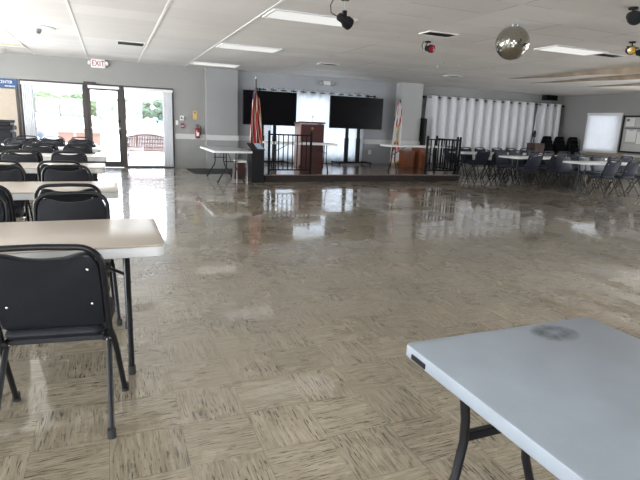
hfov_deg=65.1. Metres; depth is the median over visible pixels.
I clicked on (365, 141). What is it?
trim
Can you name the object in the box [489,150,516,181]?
folding chair
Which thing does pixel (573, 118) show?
wall
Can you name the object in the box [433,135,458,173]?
railing
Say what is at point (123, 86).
window
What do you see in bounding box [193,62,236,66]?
diffuser
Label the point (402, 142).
trim
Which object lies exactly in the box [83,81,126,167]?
door
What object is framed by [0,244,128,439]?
folding chair
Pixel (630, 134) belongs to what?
notice sheet
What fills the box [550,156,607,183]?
folding table
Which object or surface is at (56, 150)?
folding chair
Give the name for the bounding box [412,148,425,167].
base cabinet
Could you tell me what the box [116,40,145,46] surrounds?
ceiling vent
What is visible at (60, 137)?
folding chair
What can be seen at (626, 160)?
folding chair
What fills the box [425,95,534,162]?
curtain
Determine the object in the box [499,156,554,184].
folding table
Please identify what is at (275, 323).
floor
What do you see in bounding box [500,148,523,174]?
folding chair
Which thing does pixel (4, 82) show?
wall sign
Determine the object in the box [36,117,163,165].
ground
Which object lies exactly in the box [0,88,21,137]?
door
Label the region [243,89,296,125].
television
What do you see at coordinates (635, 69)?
ceiling
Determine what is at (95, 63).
exit sign
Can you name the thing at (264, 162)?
floor
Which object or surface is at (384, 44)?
ceiling
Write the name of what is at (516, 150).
folding chair
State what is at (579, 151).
trim
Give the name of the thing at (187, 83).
wall
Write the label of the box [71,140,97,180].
folding chair
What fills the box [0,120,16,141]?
copier
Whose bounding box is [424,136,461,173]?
railing
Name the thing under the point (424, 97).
curtain rod
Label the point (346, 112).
television
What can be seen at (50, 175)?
folding chair
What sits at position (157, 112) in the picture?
tree
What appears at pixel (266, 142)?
folding table
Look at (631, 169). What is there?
folding chair
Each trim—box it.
[175,134,204,139]
[206,135,238,140]
[239,136,249,140]
[363,139,391,143]
[401,141,419,144]
[579,151,639,156]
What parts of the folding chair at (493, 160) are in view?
backrest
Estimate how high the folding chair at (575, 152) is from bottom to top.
0.866 m
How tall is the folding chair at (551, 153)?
0.866 m
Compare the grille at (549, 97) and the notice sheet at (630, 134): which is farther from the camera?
the grille at (549, 97)
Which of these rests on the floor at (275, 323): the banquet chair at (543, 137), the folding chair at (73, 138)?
the folding chair at (73, 138)
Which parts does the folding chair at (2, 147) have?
frame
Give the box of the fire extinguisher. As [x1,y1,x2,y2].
[195,124,200,137]
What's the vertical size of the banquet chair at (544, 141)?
0.907 m
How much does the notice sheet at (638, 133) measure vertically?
0.390 m
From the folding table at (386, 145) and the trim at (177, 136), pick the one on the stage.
the folding table at (386, 145)
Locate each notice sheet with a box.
[622,144,639,150]
[625,130,636,141]
[626,118,634,126]
[635,118,639,126]
[636,132,639,143]
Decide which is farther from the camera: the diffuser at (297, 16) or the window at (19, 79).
the window at (19, 79)
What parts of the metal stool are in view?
panel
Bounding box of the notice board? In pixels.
[618,115,639,153]
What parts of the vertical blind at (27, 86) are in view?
head rail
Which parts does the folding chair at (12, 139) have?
backrest, frame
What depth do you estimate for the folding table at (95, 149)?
9.74 m
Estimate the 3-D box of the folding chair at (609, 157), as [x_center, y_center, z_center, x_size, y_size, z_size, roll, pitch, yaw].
[8.066,-1.975,14.196,0.536,0.866,0.586,-4,14,-26]
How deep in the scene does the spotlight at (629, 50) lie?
7.60 m
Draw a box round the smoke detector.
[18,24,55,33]
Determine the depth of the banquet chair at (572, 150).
18.48 m
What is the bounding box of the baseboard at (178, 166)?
[177,165,205,167]
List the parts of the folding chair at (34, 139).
backrest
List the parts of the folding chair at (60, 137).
backrest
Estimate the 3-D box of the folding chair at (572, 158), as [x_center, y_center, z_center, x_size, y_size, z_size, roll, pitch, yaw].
[6.648,-1.897,13.607,0.536,0.866,0.586,-3,14,-22]
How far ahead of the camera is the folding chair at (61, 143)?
10.40 m
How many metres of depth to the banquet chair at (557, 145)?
18.37 m
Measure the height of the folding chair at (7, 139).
0.866 m
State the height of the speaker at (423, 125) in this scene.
1.720 m
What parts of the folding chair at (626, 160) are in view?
backrest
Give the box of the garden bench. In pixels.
[127,134,163,164]
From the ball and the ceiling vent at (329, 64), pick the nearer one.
the ball
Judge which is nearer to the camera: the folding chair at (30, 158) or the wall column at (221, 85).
the folding chair at (30, 158)
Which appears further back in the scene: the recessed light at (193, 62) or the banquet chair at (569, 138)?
the banquet chair at (569, 138)
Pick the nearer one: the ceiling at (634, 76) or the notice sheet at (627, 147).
the ceiling at (634, 76)
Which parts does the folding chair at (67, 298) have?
leg, leg, backrest, frame, seat frame, seat, leg, leg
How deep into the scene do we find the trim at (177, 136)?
14.33 m
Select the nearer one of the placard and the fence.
the placard
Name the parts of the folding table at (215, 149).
leg, leg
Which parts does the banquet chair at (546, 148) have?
backrest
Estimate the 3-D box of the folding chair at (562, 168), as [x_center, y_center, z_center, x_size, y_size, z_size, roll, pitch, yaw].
[6.345,-1.740,12.872,0.536,0.866,0.586,-1,13,-16]
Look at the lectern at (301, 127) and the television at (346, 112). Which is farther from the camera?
the television at (346, 112)
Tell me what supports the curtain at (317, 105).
hanging from the curtain rod at (368, 96)
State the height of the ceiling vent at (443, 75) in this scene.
0.014 m
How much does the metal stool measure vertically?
0.500 m
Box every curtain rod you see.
[257,88,375,97]
[423,96,564,106]
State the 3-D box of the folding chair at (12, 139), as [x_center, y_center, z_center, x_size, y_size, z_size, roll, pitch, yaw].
[-5.988,-1.592,10.062,0.536,0.866,0.586,-3,14,-21]
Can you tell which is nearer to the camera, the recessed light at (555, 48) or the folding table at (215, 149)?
the recessed light at (555, 48)
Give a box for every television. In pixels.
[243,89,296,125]
[329,95,383,129]
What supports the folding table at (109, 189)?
on the floor at (275, 323)
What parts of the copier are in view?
lid, control panel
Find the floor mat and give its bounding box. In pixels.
[187,168,232,173]
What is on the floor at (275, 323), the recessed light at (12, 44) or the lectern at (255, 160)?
the lectern at (255, 160)
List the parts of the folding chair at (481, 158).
seat, frame, backrest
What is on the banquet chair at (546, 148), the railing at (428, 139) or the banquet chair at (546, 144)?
the banquet chair at (546, 144)
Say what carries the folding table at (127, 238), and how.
on the floor at (275, 323)
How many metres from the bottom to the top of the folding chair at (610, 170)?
0.866 m
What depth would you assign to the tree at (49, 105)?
70.64 m
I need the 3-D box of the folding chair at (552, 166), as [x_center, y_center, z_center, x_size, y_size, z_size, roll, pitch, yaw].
[6.201,-1.876,13.439,0.536,0.866,0.586,-2,14,-17]
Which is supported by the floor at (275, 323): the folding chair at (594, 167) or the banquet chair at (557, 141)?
the folding chair at (594, 167)
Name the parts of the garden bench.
frame, seat, backrest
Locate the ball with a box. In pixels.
[495,24,529,59]
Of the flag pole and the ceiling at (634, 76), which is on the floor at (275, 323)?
the flag pole
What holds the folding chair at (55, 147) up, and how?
on the floor at (275, 323)
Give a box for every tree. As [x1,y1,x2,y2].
[34,90,70,122]
[60,93,102,123]
[94,101,107,124]
[105,99,132,125]
[131,101,153,125]
[151,99,162,120]
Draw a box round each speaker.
[419,118,426,144]
[542,95,557,100]
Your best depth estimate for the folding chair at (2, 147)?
8.77 m
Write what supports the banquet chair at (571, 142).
on the banquet chair at (571, 145)
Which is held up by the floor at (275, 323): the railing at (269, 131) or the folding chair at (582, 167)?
the folding chair at (582, 167)
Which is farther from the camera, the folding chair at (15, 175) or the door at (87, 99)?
the door at (87, 99)
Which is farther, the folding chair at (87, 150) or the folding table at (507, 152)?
the folding table at (507, 152)
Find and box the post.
[37,129,44,140]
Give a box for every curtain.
[261,87,365,162]
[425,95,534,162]
[532,103,561,143]
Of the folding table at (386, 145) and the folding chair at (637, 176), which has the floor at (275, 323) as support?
the folding chair at (637, 176)
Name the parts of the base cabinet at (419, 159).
door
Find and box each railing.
[266,130,312,173]
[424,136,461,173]
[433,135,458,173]
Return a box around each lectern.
[247,143,264,182]
[294,116,325,166]
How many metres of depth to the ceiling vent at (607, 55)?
9.06 m
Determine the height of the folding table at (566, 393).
0.736 m
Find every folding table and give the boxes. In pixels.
[0,153,106,180]
[0,162,105,174]
[0,181,118,199]
[0,218,164,374]
[28,146,100,152]
[200,146,252,182]
[262,141,337,172]
[380,144,446,172]
[406,317,639,479]
[449,151,508,176]
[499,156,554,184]
[503,152,556,176]
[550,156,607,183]
[563,161,626,192]
[586,152,622,173]
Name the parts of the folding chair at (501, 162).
backrest, seat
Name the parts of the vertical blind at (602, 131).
head rail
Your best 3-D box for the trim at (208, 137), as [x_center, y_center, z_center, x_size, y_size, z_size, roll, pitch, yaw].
[-2.819,-2.956,14.493,0.960,0.145,0.025,-3,14,-22]
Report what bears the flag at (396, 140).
hanging from the flag pole
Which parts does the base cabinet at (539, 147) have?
panel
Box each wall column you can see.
[204,67,237,168]
[394,82,423,150]
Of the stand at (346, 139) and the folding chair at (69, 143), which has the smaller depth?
the folding chair at (69, 143)
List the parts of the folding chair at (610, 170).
seat, frame, backrest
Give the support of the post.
on the ground
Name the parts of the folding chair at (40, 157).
backrest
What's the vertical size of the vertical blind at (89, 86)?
0.075 m
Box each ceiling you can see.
[0,0,639,95]
[509,66,639,81]
[534,74,639,83]
[587,83,639,90]
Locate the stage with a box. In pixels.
[245,163,460,181]
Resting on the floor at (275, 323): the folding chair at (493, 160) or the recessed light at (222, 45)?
the folding chair at (493, 160)
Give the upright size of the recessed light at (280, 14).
0.020 m
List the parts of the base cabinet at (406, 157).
door, door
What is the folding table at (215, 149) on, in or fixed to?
on the floor at (275, 323)
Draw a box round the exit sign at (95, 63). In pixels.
[88,59,108,68]
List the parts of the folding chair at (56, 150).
backrest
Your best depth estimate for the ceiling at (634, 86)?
14.54 m
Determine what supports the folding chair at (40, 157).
on the floor at (275, 323)
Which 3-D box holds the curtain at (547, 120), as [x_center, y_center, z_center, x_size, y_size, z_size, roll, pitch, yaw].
[8.580,-4.024,19.017,1.102,2.237,0.238,-3,14,-22]
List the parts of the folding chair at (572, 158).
backrest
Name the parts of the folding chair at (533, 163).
seat, backrest, frame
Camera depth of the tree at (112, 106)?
74.81 m
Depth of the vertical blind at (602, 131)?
17.62 m
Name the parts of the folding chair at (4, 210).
backrest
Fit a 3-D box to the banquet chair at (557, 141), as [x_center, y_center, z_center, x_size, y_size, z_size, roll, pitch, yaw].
[8.747,-3.267,18.686,0.472,0.907,0.482,-3,14,-21]
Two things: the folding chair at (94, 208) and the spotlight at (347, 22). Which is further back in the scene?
the spotlight at (347, 22)
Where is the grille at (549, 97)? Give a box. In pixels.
[547,95,557,99]
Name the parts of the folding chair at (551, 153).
backrest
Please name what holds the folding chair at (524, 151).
on the floor at (275, 323)
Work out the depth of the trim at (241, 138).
14.94 m
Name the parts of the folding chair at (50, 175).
backrest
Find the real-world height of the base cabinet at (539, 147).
1.040 m
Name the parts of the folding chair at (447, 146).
backrest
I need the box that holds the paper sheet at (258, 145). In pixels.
[254,143,263,148]
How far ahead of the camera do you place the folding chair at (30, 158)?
6.87 m
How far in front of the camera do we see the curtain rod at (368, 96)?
15.31 m
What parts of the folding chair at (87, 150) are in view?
backrest, frame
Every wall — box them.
[0,52,562,169]
[558,93,639,173]
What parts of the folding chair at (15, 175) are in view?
backrest, seat, leg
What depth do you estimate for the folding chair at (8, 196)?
3.71 m
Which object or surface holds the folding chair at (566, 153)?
on the floor at (275, 323)
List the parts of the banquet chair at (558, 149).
backrest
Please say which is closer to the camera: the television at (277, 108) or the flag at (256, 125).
the flag at (256, 125)
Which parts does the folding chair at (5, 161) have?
backrest, frame, leg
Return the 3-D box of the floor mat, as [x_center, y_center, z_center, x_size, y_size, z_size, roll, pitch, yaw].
[-2.936,-1.913,13.894,1.300,0.011,1.350,-3,14,-22]
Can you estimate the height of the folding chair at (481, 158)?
0.866 m
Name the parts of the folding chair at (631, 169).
seat, frame, backrest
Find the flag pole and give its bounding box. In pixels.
[255,76,256,93]
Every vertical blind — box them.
[20,81,82,137]
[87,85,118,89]
[124,87,173,166]
[582,113,623,152]
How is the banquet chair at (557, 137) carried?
on the banquet chair at (557, 141)
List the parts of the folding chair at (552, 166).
seat, backrest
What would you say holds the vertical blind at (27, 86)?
attached to the window at (19, 79)
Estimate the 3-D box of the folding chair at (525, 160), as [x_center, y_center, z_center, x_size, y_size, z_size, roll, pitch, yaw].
[6.362,-2.326,15.424,0.536,0.866,0.586,-3,14,-22]
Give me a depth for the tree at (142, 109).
81.50 m
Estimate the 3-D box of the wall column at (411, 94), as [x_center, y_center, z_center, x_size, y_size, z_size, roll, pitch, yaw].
[2.904,-3.764,16.739,0.790,2.805,0.384,-3,14,-22]
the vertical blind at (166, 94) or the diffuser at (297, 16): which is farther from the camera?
the vertical blind at (166, 94)
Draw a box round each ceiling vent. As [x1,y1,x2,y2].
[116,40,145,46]
[317,63,339,65]
[418,31,459,37]
[443,75,462,76]
[590,53,626,57]
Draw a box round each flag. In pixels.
[249,90,262,148]
[389,101,401,164]
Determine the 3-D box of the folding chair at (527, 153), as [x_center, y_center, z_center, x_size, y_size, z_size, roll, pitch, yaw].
[6.338,-2.164,14.715,0.536,0.866,0.586,-5,15,-28]
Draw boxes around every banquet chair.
[541,136,551,142]
[542,147,553,171]
[543,140,551,143]
[544,143,552,148]
[553,136,563,147]
[553,140,564,152]
[554,144,565,152]
[554,148,565,171]
[566,137,576,149]
[566,141,577,150]
[567,144,578,152]
[569,148,578,156]
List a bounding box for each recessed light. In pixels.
[0,41,25,47]
[190,61,239,67]
[216,43,281,52]
[262,8,357,26]
[533,45,608,55]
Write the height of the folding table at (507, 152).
0.735 m
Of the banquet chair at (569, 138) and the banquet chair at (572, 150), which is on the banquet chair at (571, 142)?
the banquet chair at (569, 138)
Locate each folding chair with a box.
[0,142,23,152]
[0,151,38,181]
[0,160,32,220]
[0,164,29,221]
[0,185,16,221]
[0,195,9,221]
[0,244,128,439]
[4,138,28,145]
[6,149,42,162]
[8,138,36,181]
[16,135,37,141]
[22,144,52,152]
[29,143,58,151]
[33,191,122,325]
[34,183,109,290]
[37,160,82,181]
[40,139,65,146]
[41,164,91,181]
[43,136,64,141]
[51,150,85,158]
[51,151,87,162]
[63,145,93,180]
[65,143,92,151]
[71,137,91,142]
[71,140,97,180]
[442,146,460,173]
[460,147,476,174]
[466,149,489,179]
[470,147,490,174]
[482,150,504,179]
[487,148,506,174]
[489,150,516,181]
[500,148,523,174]
[500,150,522,179]
[503,150,526,180]
[515,148,534,174]
[515,151,538,179]
[515,154,542,187]
[520,151,545,181]
[531,151,554,178]
[536,151,559,181]
[537,154,565,187]
[549,155,579,189]
[551,152,577,180]
[552,155,577,186]
[567,152,589,180]
[569,155,600,188]
[574,155,600,185]
[583,155,610,188]
[588,159,621,196]
[592,155,618,186]
[605,156,632,186]
[609,160,639,196]
[627,174,639,193]
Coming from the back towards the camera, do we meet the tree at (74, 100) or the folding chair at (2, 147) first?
the tree at (74, 100)
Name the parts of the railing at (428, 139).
post, rail, rail, post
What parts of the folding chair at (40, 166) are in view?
backrest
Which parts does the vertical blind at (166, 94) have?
head rail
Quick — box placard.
[193,111,196,118]
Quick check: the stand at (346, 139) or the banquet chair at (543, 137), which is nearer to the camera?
the stand at (346, 139)
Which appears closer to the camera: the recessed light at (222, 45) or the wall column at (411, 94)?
the recessed light at (222, 45)
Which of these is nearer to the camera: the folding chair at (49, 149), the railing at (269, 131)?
the folding chair at (49, 149)
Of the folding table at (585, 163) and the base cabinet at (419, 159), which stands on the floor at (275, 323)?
the folding table at (585, 163)
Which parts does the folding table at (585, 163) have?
leg, leg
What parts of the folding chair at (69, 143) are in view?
backrest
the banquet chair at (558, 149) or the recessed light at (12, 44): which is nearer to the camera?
the recessed light at (12, 44)
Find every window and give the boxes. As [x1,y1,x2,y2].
[19,79,86,138]
[123,86,174,167]
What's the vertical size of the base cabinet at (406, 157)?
0.500 m
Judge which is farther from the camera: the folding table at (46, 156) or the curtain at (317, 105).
the curtain at (317, 105)
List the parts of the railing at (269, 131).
post, rail, rail, post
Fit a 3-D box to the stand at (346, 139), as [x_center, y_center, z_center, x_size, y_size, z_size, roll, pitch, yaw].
[1.017,-3.252,15.638,1.120,1.790,0.660,-3,14,-22]
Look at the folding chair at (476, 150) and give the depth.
16.26 m
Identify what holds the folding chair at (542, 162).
on the floor at (275, 323)
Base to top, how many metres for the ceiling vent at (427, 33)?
0.014 m
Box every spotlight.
[330,0,353,29]
[422,41,434,52]
[625,41,639,55]
[626,7,639,24]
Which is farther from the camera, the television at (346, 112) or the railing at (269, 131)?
the television at (346, 112)
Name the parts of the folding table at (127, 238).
leg, leg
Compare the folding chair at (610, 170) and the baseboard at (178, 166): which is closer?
the folding chair at (610, 170)
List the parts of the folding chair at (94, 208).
frame, backrest, seat, leg, leg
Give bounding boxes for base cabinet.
[397,150,414,166]
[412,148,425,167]
[526,143,544,172]
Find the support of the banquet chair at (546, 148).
on the floor at (275, 323)
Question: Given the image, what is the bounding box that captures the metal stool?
[233,160,247,182]
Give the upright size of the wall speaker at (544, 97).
0.185 m
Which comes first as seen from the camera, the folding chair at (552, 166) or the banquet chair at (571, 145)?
the folding chair at (552, 166)
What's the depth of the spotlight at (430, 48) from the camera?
8.38 m
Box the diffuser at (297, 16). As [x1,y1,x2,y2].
[266,11,341,25]
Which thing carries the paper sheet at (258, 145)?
on the lectern at (255, 160)
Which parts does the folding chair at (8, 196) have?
backrest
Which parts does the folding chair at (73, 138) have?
backrest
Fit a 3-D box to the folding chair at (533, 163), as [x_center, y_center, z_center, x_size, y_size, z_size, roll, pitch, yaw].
[5.475,-1.839,13.152,0.536,0.866,0.586,-3,14,-20]
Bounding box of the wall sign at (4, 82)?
[0,78,17,88]
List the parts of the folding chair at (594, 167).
backrest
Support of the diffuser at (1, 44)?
attached to the recessed light at (12, 44)
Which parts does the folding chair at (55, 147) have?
backrest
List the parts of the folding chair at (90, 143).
frame, backrest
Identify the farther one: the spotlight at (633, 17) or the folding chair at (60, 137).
the folding chair at (60, 137)
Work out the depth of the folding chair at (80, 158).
7.08 m
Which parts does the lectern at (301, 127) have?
panel, panel, panel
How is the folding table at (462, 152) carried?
on the floor at (275, 323)
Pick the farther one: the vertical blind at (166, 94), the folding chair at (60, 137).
the vertical blind at (166, 94)
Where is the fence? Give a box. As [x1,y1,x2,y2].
[37,127,162,153]
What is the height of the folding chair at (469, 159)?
0.866 m
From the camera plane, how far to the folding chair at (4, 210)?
3.26 m
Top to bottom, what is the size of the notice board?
1.225 m
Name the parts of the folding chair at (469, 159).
backrest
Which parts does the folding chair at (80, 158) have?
backrest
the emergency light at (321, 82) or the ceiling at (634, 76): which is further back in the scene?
the emergency light at (321, 82)
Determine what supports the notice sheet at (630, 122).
attached to the notice board
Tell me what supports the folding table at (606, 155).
on the floor at (275, 323)
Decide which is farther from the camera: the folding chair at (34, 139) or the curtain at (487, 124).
the curtain at (487, 124)
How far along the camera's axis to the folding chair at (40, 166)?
5.67 m
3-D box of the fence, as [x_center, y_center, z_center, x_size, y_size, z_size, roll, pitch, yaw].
[-7.766,-3.655,18.639,16.000,0.900,0.120,-3,14,-22]
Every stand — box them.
[262,125,288,163]
[331,129,371,165]
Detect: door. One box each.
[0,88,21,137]
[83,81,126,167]
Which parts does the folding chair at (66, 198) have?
frame, backrest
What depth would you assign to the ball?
6.74 m
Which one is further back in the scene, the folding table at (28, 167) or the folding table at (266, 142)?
the folding table at (266, 142)
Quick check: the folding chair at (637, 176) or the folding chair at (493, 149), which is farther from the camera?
the folding chair at (493, 149)
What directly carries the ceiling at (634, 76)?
hanging from the ceiling at (384, 44)
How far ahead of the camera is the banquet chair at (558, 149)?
18.34 m
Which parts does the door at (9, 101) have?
frame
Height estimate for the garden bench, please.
0.897 m
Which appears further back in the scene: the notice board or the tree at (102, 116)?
the tree at (102, 116)
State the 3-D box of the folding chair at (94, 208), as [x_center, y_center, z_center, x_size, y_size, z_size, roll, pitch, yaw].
[-1.619,0.138,3.309,0.536,0.866,0.586,-3,14,-24]
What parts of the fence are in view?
board panel, rail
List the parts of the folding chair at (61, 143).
backrest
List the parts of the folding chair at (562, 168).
frame, backrest, seat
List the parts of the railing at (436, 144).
post, post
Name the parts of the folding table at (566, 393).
latch plate, leg, leg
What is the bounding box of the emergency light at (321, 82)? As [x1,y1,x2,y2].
[319,80,334,85]
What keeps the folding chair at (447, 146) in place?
on the floor at (275, 323)
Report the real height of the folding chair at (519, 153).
0.866 m
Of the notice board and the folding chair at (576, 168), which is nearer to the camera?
the folding chair at (576, 168)
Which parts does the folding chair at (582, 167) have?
backrest, seat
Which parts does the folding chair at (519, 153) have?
backrest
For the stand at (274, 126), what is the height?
1.790 m
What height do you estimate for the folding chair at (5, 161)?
0.866 m
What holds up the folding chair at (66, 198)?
on the floor at (275, 323)
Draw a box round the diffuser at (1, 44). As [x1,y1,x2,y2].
[0,43,22,46]
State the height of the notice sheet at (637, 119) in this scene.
0.310 m
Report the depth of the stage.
13.29 m
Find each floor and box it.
[0,167,639,479]
[264,162,391,164]
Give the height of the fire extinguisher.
0.380 m

